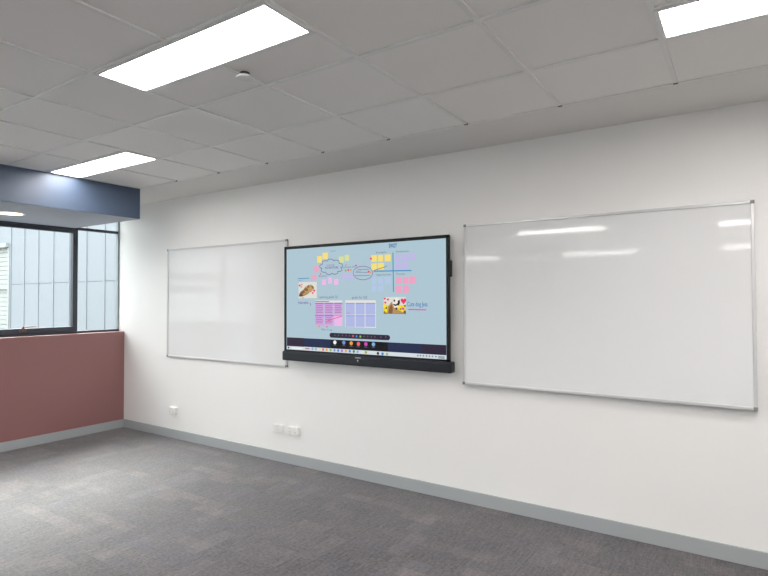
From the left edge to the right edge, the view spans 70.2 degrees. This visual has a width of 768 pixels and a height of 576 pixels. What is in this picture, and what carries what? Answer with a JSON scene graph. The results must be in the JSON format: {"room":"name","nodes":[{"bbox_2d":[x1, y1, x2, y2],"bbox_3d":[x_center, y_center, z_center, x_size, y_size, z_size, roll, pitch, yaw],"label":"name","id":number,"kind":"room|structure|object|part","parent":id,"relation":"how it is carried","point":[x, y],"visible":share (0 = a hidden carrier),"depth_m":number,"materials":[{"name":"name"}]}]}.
{"room":"classroom","nodes":[
{"label":"classroom","id":0,"kind":"room"},
{"bbox_2d":[0,331,123,442],"bbox_3d":[-3.640,1.084,5.928,0.125,1.146,1.660,-1,-1,34],"label":"wall","id":1,"kind":"structure","parent":0,"point":[56,382],"depth_m":5.96,"materials":[{"name":"red paint"}]},
{"bbox_2d":[0,221,119,336],"bbox_3d":[-3.876,-0.249,5.730,0.109,1.514,2.290,-1,-1,34],"label":"window","id":2,"kind":"structure","parent":1,"relation":"in","point":[24,331],"depth_m":6.22,"materials":[{"name":"grey"}]},
{"bbox_3d":[-3.845,-0.097,5.783,0.057,1.155,1.104,-1,-1,34],"label":"sash","id":3,"kind":"part","parent":2,"relation":"part of","materials":[{"name":"black metal"}]},
{"bbox_2d":[0,419,122,452],"bbox_3d":[-3.585,1.609,5.874,0.012,0.095,1.648,-1,-1,34],"label":"baseboard","id":4,"kind":"structure","parent":1,"relation":"attached to","point":[61,435],"depth_m":5.94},
{"bbox_2d":[0,0,767,204],"bbox_3d":[-3.279,-1.280,-0.820,8.400,0.303,12.976,-1,-1,34],"label":"ceiling","id":5,"kind":"structure","parent":0,"point":[376,82],"depth_m":2.88,"materials":[{"name":"tile"}]},
{"bbox_2d":[0,164,139,227],"bbox_3d":[-6.328,-1.083,0.863,1.254,0.608,12.063,-1,-1,34],"label":"bulkhead","id":6,"kind":"object","parent":5,"relation":"attached to","point":[45,198],"visible":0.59,"depth_m":5.04,"materials":[{"name":"blue paint"}]},
{"bbox_2d":[0,211,24,215],"bbox_3d":[-3.504,-0.699,5.125,0.236,0.006,0.236,-1,-1,34],"label":"recessed light","id":7,"kind":"object","parent":6,"relation":"attached to","point":[1,212],"visible":1,"depth_m":5.12,"materials":[{"name":"white"}]},
{"bbox_2d":[49,151,158,177],"bbox_3d":[-2.373,-1.052,4.581,1.192,0.064,0.290,-1,-1,34],"label":"ceiling light","id":8,"kind":"object","parent":5,"relation":"attached to","point":[124,159],"visible":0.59,"depth_m":4.55,"materials":[{"name":"white plastic"}]},
{"bbox_2d":[94,1,314,92],"bbox_3d":[-0.868,-1.099,2.509,1.192,0.064,0.290,-1,-1,34],"label":"ceiling light","id":9,"kind":"object","parent":5,"relation":"attached to","point":[260,27],"visible":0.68,"depth_m":2.44,"materials":[{"name":"white plastic"}]},
{"bbox_2d":[235,71,253,81],"bbox_3d":[-0.695,-1.060,2.728,0.090,0.028,0.090,-1,-1,34],"label":"ceiling sensor","id":10,"kind":"object","parent":5,"relation":"attached to","point":[244,76],"visible":1,"depth_m":2.71,"materials":[{"name":"grey plastic"}]},
{"bbox_2d":[653,0,767,39],"bbox_3d":[1.627,-1.119,1.929,1.192,0.064,0.290,-1,-1,34],"label":"ceiling light","id":11,"kind":"object","parent":5,"relation":"attached to","point":[692,16],"visible":0.87,"depth_m":2.17,"materials":[{"name":"white plastic"}]},
{"bbox_2d":[0,427,767,575],"bbox_3d":[-3.188,1.569,-0.826,8.320,0.100,12.800,-1,-1,34],"label":"floor","id":12,"kind":"structure","parent":0,"point":[123,501],"depth_m":3.66,"materials":[{"name":"carpet"}]},
{"bbox_2d":[119,100,767,551],"bbox_3d":[0.287,0.139,4.455,8.325,2.950,0.200,-1,-1,34],"label":"wall","id":13,"kind":"structure","parent":0,"point":[701,472],"depth_m":4.02,"materials":[{"name":"paint"}]},
{"bbox_2d":[169,406,176,413],"bbox_3d":[-2.327,1.349,6.024,0.115,0.074,0.038,-1,-1,34],"label":"power outlet","id":14,"kind":"object","parent":13,"relation":"attached to","point":[172,410],"visible":1,"depth_m":6.00,"materials":[{"name":"white plastic"}]},
{"bbox_3d":[-2.333,1.349,6.016,0.115,0.074,0.008,-1,-1,34],"label":"plate","id":15,"kind":"part","parent":14,"relation":"part of","materials":[{"name":"white plastic"}]},
{"bbox_2d":[167,239,287,366],"bbox_3d":[-1.663,0.154,5.615,1.823,1.198,0.024,-1,-1,34],"label":"whiteboard","id":16,"kind":"object","parent":13,"relation":"attached to","point":[225,303],"visible":0.99,"depth_m":5.56,"materials":[{"name":"white ceramic"}]},
{"bbox_3d":[-2.413,0.167,6.113,0.019,1.158,0.022,-1,-1,34],"label":"frame rail","id":17,"kind":"part","parent":16,"relation":"part of","materials":[{"name":"metal"}]},
{"bbox_3d":[-1.661,0.742,5.603,1.783,0.019,0.022,-1,-1,34],"label":"frame rail","id":18,"kind":"part","parent":16,"relation":"part of","materials":[{"name":"metal"}]},
{"bbox_3d":[-1.664,-0.434,5.627,1.783,0.019,0.022,-1,-1,34],"label":"frame rail","id":19,"kind":"part","parent":16,"relation":"part of","materials":[{"name":"metal"}]},
{"bbox_3d":[-0.912,0.141,5.117,0.019,1.158,0.022,-1,-1,34],"label":"frame rail","id":20,"kind":"part","parent":16,"relation":"part of","materials":[{"name":"metal"}]},
{"bbox_2d":[273,424,283,432],"bbox_3d":[-0.991,1.320,5.140,0.115,0.074,0.036,-1,-1,34],"label":"power outlet","id":21,"kind":"object","parent":13,"relation":"attached to","point":[278,428],"visible":1,"depth_m":5.12,"materials":[{"name":"white plastic"}]},
{"bbox_2d":[288,426,298,435],"bbox_3d":[-0.832,1.317,5.033,0.115,0.074,0.038,-1,-1,34],"label":"power outlet","id":22,"kind":"object","parent":13,"relation":"attached to","point":[292,430],"visible":1,"depth_m":5.02,"materials":[{"name":"white plastic"}]},
{"bbox_2d":[282,234,454,372],"bbox_3d":[-0.186,0.128,4.571,1.715,1.036,0.130,-1,-1,34],"label":"wall display","id":23,"kind":"object","parent":13,"relation":"attached to","point":[384,303],"visible":1,"depth_m":4.48,"materials":[{"name":"black plastic"}]},
{"bbox_2d":[123,419,767,569],"bbox_3d":[0.285,1.564,4.303,8.200,0.095,0.012,-1,-1,34],"label":"baseboard","id":24,"kind":"structure","parent":13,"relation":"attached to","point":[731,553],"depth_m":3.92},
{"bbox_2d":[462,200,757,410],"bbox_3d":[1.351,0.106,3.595,1.814,1.194,0.057,-1,-1,34],"label":"whiteboard","id":25,"kind":"object","parent":13,"relation":"attached to","point":[655,304],"visible":1,"depth_m":3.49,"materials":[{"name":"white ceramic"}]},
{"bbox_3d":[0.605,0.119,4.092,0.019,1.154,0.055,-1,-1,34],"label":"frame rail","id":26,"kind":"part","parent":25,"relation":"part of","materials":[{"name":"metal"}]},
{"bbox_3d":[1.359,-0.480,3.622,1.774,0.019,0.022,-1,-1,34],"label":"frame rail","id":27,"kind":"part","parent":25,"relation":"part of","materials":[{"name":"metal"}]},
{"bbox_3d":[1.354,0.693,3.584,1.774,0.019,0.056,-1,-1,34],"label":"frame rail","id":28,"kind":"part","parent":25,"relation":"part of","materials":[{"name":"metal"}]},
{"bbox_3d":[2.099,0.094,3.101,0.019,1.154,0.055,-1,-1,34],"label":"frame rail","id":29,"kind":"part","parent":25,"relation":"part of","materials":[{"name":"metal"}]},
{"label":"outside","id":30,"kind":"structure","parent":0,"visible":0},
{"bbox_3d":[-8.643,5.217,-1.834,160.000,0.200,120.000,-1,-1,34],"label":"ground","id":31,"kind":"structure","parent":30,"visible":0},
{"bbox_2d":[0,223,115,330],"bbox_3d":[-7.697,1.924,10.986,11.500,6.900,0.490,-1,-1,34],"label":"neighbouring building","id":32,"kind":"structure","parent":31,"relation":"on","point":[35,265],"depth_m":9.55,"materials":[{"name":"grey metal"}]},
{"bbox_2d":[0,248,6,323],"bbox_3d":[-7.953,-0.021,11.101,1.860,1.495,0.080,-1,-1,34],"label":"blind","id":33,"kind":"object","parent":32,"relation":"hanging from","point":[3,251],"depth_m":10.74,"materials":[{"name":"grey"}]}
]}

